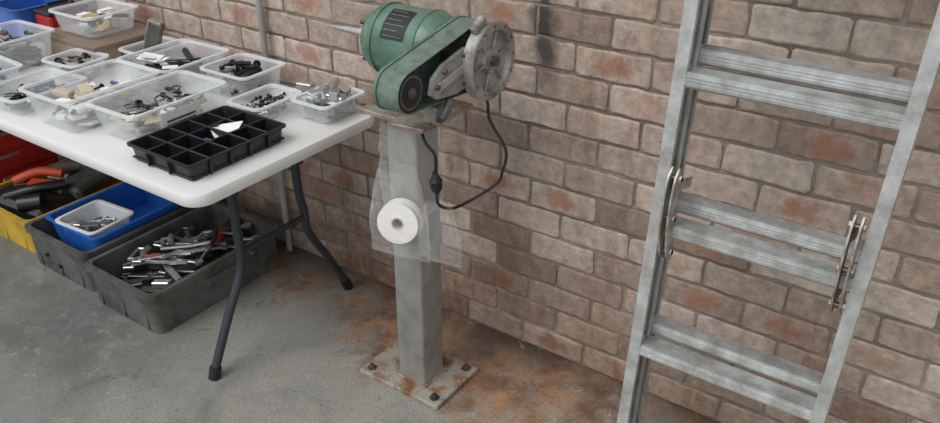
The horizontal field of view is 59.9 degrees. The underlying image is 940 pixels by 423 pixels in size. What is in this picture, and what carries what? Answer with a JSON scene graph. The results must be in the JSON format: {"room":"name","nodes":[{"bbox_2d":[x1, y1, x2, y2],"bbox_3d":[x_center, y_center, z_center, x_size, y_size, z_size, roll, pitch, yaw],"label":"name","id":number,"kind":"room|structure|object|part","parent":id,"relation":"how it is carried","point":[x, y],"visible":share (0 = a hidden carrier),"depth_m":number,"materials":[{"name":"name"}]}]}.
{"room":"workshop","nodes":[
{"label":"workshop","id":0,"kind":"room"},
{"bbox_2d":[0,154,720,422],"bbox_3d":[-2.498,1.596,0.771,9.000,0.100,7.060,18,34,30],"label":"floor","id":1,"kind":"structure","parent":0,"point":[298,344],"depth_m":2.67,"materials":[{"name":"concrete"}]},
{"bbox_2d":[0,130,58,182],"bbox_3d":[-2.160,-0.276,3.643,0.384,0.424,0.450,18,34,30],"label":"toolbox","id":2,"kind":"object","parent":1,"relation":"on","point":[18,155],"visible":0.37,"depth_m":3.59,"materials":[{"name":"paint"}]},
{"bbox_2d":[0,158,123,252],"bbox_3d":[-1.755,-0.086,3.496,0.430,0.230,0.540,18,34,30],"label":"tote","id":3,"kind":"object","parent":1,"relation":"on","point":[31,194],"visible":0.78,"depth_m":3.37,"materials":[{"name":"plastic"}]},
{"bbox_2d":[24,182,195,290],"bbox_3d":[-1.397,0.054,3.267,0.405,0.205,0.570,18,34,30],"label":"storage bin","id":4,"kind":"object","parent":1,"relation":"on","point":[64,239],"visible":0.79,"depth_m":3.14,"materials":[{"name":"grey plastic"}]},
{"bbox_2d":[55,200,133,236],"bbox_3d":[-1.438,0.049,3.137,0.226,0.070,0.206,16,32,26],"label":"tray","id":5,"kind":"object","parent":4,"relation":"on","point":[95,218],"depth_m":3.14,"materials":[{"name":"plastic"}]},
{"bbox_2d":[85,201,278,333],"bbox_3d":[-1.041,0.185,3.040,0.418,0.193,0.595,18,34,30],"label":"storage bin","id":6,"kind":"object","parent":1,"relation":"on","point":[159,279],"visible":0.95,"depth_m":2.99,"materials":[{"name":"grey plastic"}]},
{"bbox_2d":[0,27,373,380],"bbox_3d":[-1.508,-0.187,3.158,2.460,0.745,0.745,18,34,30],"label":"folding table","id":7,"kind":"object","parent":1,"relation":"on","point":[102,146],"visible":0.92,"depth_m":2.52,"materials":[{"name":"plastic"}]},
{"bbox_2d":[0,55,22,91],"bbox_3d":[-1.649,-0.448,2.763,0.216,0.090,0.206,20,35,32],"label":"plastic container","id":8,"kind":"object","parent":7,"relation":"on","point":[18,65],"visible":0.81,"depth_m":2.78,"materials":[{"name":"white"}]},
{"bbox_2d":[0,20,54,69],"bbox_3d":[-1.713,-0.602,3.013,0.256,0.120,0.276,17,33,28],"label":"plastic container","id":9,"kind":"object","parent":7,"relation":"on","point":[23,52],"visible":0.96,"depth_m":3.01,"materials":[{"name":"white"}]},
{"bbox_2d":[0,0,69,41],"bbox_3d":[-1.789,-0.794,3.343,0.216,0.140,0.256,18,34,30],"label":"bin","id":10,"kind":"object","parent":7,"relation":"on","point":[10,10],"visible":0.41,"depth_m":3.26,"materials":[{"name":"blue plastic"}]},
{"bbox_2d":[0,68,86,110],"bbox_3d":[-1.436,-0.391,2.694,0.216,0.063,0.276,16,33,27],"label":"plastic container","id":11,"kind":"object","parent":7,"relation":"on","point":[17,98],"visible":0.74,"depth_m":2.69,"materials":[{"name":"white"}]},
{"bbox_2d":[33,0,88,41],"bbox_3d":[-1.632,-0.769,3.274,0.115,0.162,0.175,18,34,30],"label":"case","id":12,"kind":"object","parent":7,"relation":"on","point":[43,17],"visible":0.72,"depth_m":3.22,"materials":[{"name":"paint"}]},
{"bbox_2d":[41,48,108,79],"bbox_3d":[-1.402,-0.515,2.912,0.186,0.075,0.166,15,32,25],"label":"plastic container","id":13,"kind":"object","parent":7,"relation":"on","point":[84,59],"visible":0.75,"depth_m":2.90,"materials":[{"name":"white"}]},
{"bbox_2d":[18,59,159,125],"bbox_3d":[-1.190,-0.364,2.583,0.246,0.115,0.356,18,33,29],"label":"plastic container","id":14,"kind":"object","parent":7,"relation":"on","point":[75,109],"visible":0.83,"depth_m":2.54,"materials":[{"name":"white"}]},
{"bbox_2d":[39,17,146,68],"bbox_3d":[-1.419,-0.656,3.147,0.360,0.086,0.290,18,34,30],"label":"cardboard box","id":15,"kind":"object","parent":7,"relation":"on","point":[67,37],"visible":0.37,"depth_m":3.07,"materials":[{"name":"beige cardboard"}]},
{"bbox_2d":[48,0,138,32],"bbox_3d":[-1.427,-0.735,3.110,0.256,0.085,0.236,17,33,29],"label":"plastic container","id":16,"kind":"object","parent":15,"relation":"on","point":[88,18],"visible":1,"depth_m":3.10,"materials":[{"name":"white"}]},
{"bbox_2d":[118,17,187,65],"bbox_3d":[-1.172,-0.627,3.008,0.166,0.174,0.206,18,33,29],"label":"plastic container","id":17,"kind":"object","parent":7,"relation":"on","point":[154,36],"visible":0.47,"depth_m":2.98,"materials":[{"name":"white"}]},
{"bbox_2d":[85,70,225,135],"bbox_3d":[-0.952,-0.317,2.510,0.231,0.106,0.366,17,33,29],"label":"plastic container","id":18,"kind":"object","parent":7,"relation":"on","point":[179,107],"visible":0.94,"depth_m":2.46,"materials":[{"name":"white"}]},
{"bbox_2d":[116,38,228,88],"bbox_3d":[-1.029,-0.500,2.853,0.266,0.106,0.296,17,33,28],"label":"plastic container","id":19,"kind":"object","parent":7,"relation":"on","point":[189,64],"visible":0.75,"depth_m":2.84,"materials":[{"name":"white"}]},
{"bbox_2d":[136,52,164,61],"bbox_3d":[-1.100,-0.530,2.793,0.076,0.022,0.070,6,29,10],"label":"paper note","id":20,"kind":"object","parent":19,"relation":"on","point":[146,56],"visible":1,"depth_m":2.79,"materials":[{"name":"white paper"}]},
{"bbox_3d":[-1.038,-0.503,2.873,0.165,0.092,0.215,12,31,20],"label":"handle","id":21,"kind":"part","parent":19,"relation":"part of","materials":[{"name":"plastic"}]},
{"bbox_2d":[127,105,285,180],"bbox_3d":[-0.752,-0.203,2.350,0.279,0.058,0.361,18,34,30],"label":"tray","id":22,"kind":"object","parent":7,"relation":"on","point":[196,147],"visible":1,"depth_m":2.33,"materials":[{"name":"black plastic"}]},
{"bbox_2d":[199,53,284,95],"bbox_3d":[-0.768,-0.460,2.773,0.226,0.103,0.206,17,33,29],"label":"plastic container","id":23,"kind":"object","parent":7,"relation":"on","point":[246,78],"visible":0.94,"depth_m":2.74,"materials":[{"name":"white"}]},
{"bbox_2d":[226,84,301,115],"bbox_3d":[-0.650,-0.337,2.594,0.151,0.063,0.206,18,33,29],"label":"plastic container","id":24,"kind":"object","parent":7,"relation":"on","point":[255,108],"visible":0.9,"depth_m":2.59,"materials":[{"name":"white"}]},
{"bbox_2d":[290,77,364,117],"bbox_3d":[-0.450,-0.359,2.583,0.162,0.108,0.196,18,34,30],"label":"plastic container","id":25,"kind":"object","parent":7,"relation":"on","point":[331,97],"visible":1,"depth_m":2.55,"materials":[{"name":"white"}]},
{"bbox_2d":[293,80,314,99],"bbox_3d":[-0.549,-0.406,2.719,0.108,0.057,0.055,18,34,30],"label":"blocks","id":26,"kind":"object","parent":25,"relation":"in","point":[301,85],"visible":0.38,"depth_m":2.69,"materials":[{"name":"metal"}]},
{"bbox_2d":[359,98,477,409],"bbox_3d":[-0.175,0.103,2.375,0.321,0.978,0.280,18,34,30],"label":"pedestal","id":27,"kind":"object","parent":1,"relation":"on","point":[416,365],"depth_m":2.40,"materials":[{"name":"grey metal"}]},
{"bbox_2d":[377,198,422,243],"bbox_3d":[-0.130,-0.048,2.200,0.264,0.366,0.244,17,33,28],"label":"roll","id":28,"kind":"object","parent":27,"relation":"attached to","point":[405,210],"visible":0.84,"depth_m":2.20,"materials":[{"name":"white paper"}]},
{"bbox_2d":[330,1,514,209],"bbox_3d":[-0.222,-0.277,2.143,0.573,0.520,0.427,18,34,30],"label":"grinder","id":29,"kind":"object","parent":27,"relation":"on","point":[423,59],"visible":0.99,"depth_m":2.00,"materials":[{"name":"metal"}]},
{"bbox_3d":[-0.218,-0.444,2.201,0.430,0.243,0.206,18,34,30],"label":"motor","id":30,"kind":"part","parent":29,"relation":"part of","materials":[{"name":"metal"}]},
{"bbox_3d":[-0.064,-0.326,1.983,0.096,0.232,0.415,18,34,30],"label":"belt arm","id":31,"kind":"part","parent":29,"relation":"part of","materials":[{"name":"metal"}]},
{"bbox_2d":[617,0,939,422],"bbox_3d":[0.649,-0.279,1.595,0.524,2.398,0.222,18,34,30],"label":"ladder","id":32,"kind":"object","parent":1,"relation":"on","point":[689,77],"visible":1,"depth_m":1.72,"materials":[{"name":"grey metal"}]},
{"bbox_2d":[70,0,939,422],"bbox_3d":[-0.512,-1.071,2.570,9.000,2.850,0.118,18,34,30],"label":"wall","id":33,"kind":"structure","parent":0,"point":[549,258],"depth_m":2.26,"materials":[{"name":"brick"}]},
{"bbox_2d":[255,0,292,250],"bbox_3d":[-0.730,-1.031,2.653,0.055,2.700,0.035,18,34,30],"label":"conduit pipe","id":34,"kind":"object","parent":33,"relation":"attached to","point":[259,3],"visible":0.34,"depth_m":2.95,"materials":[{"name":"grey plastic"}]}
]}

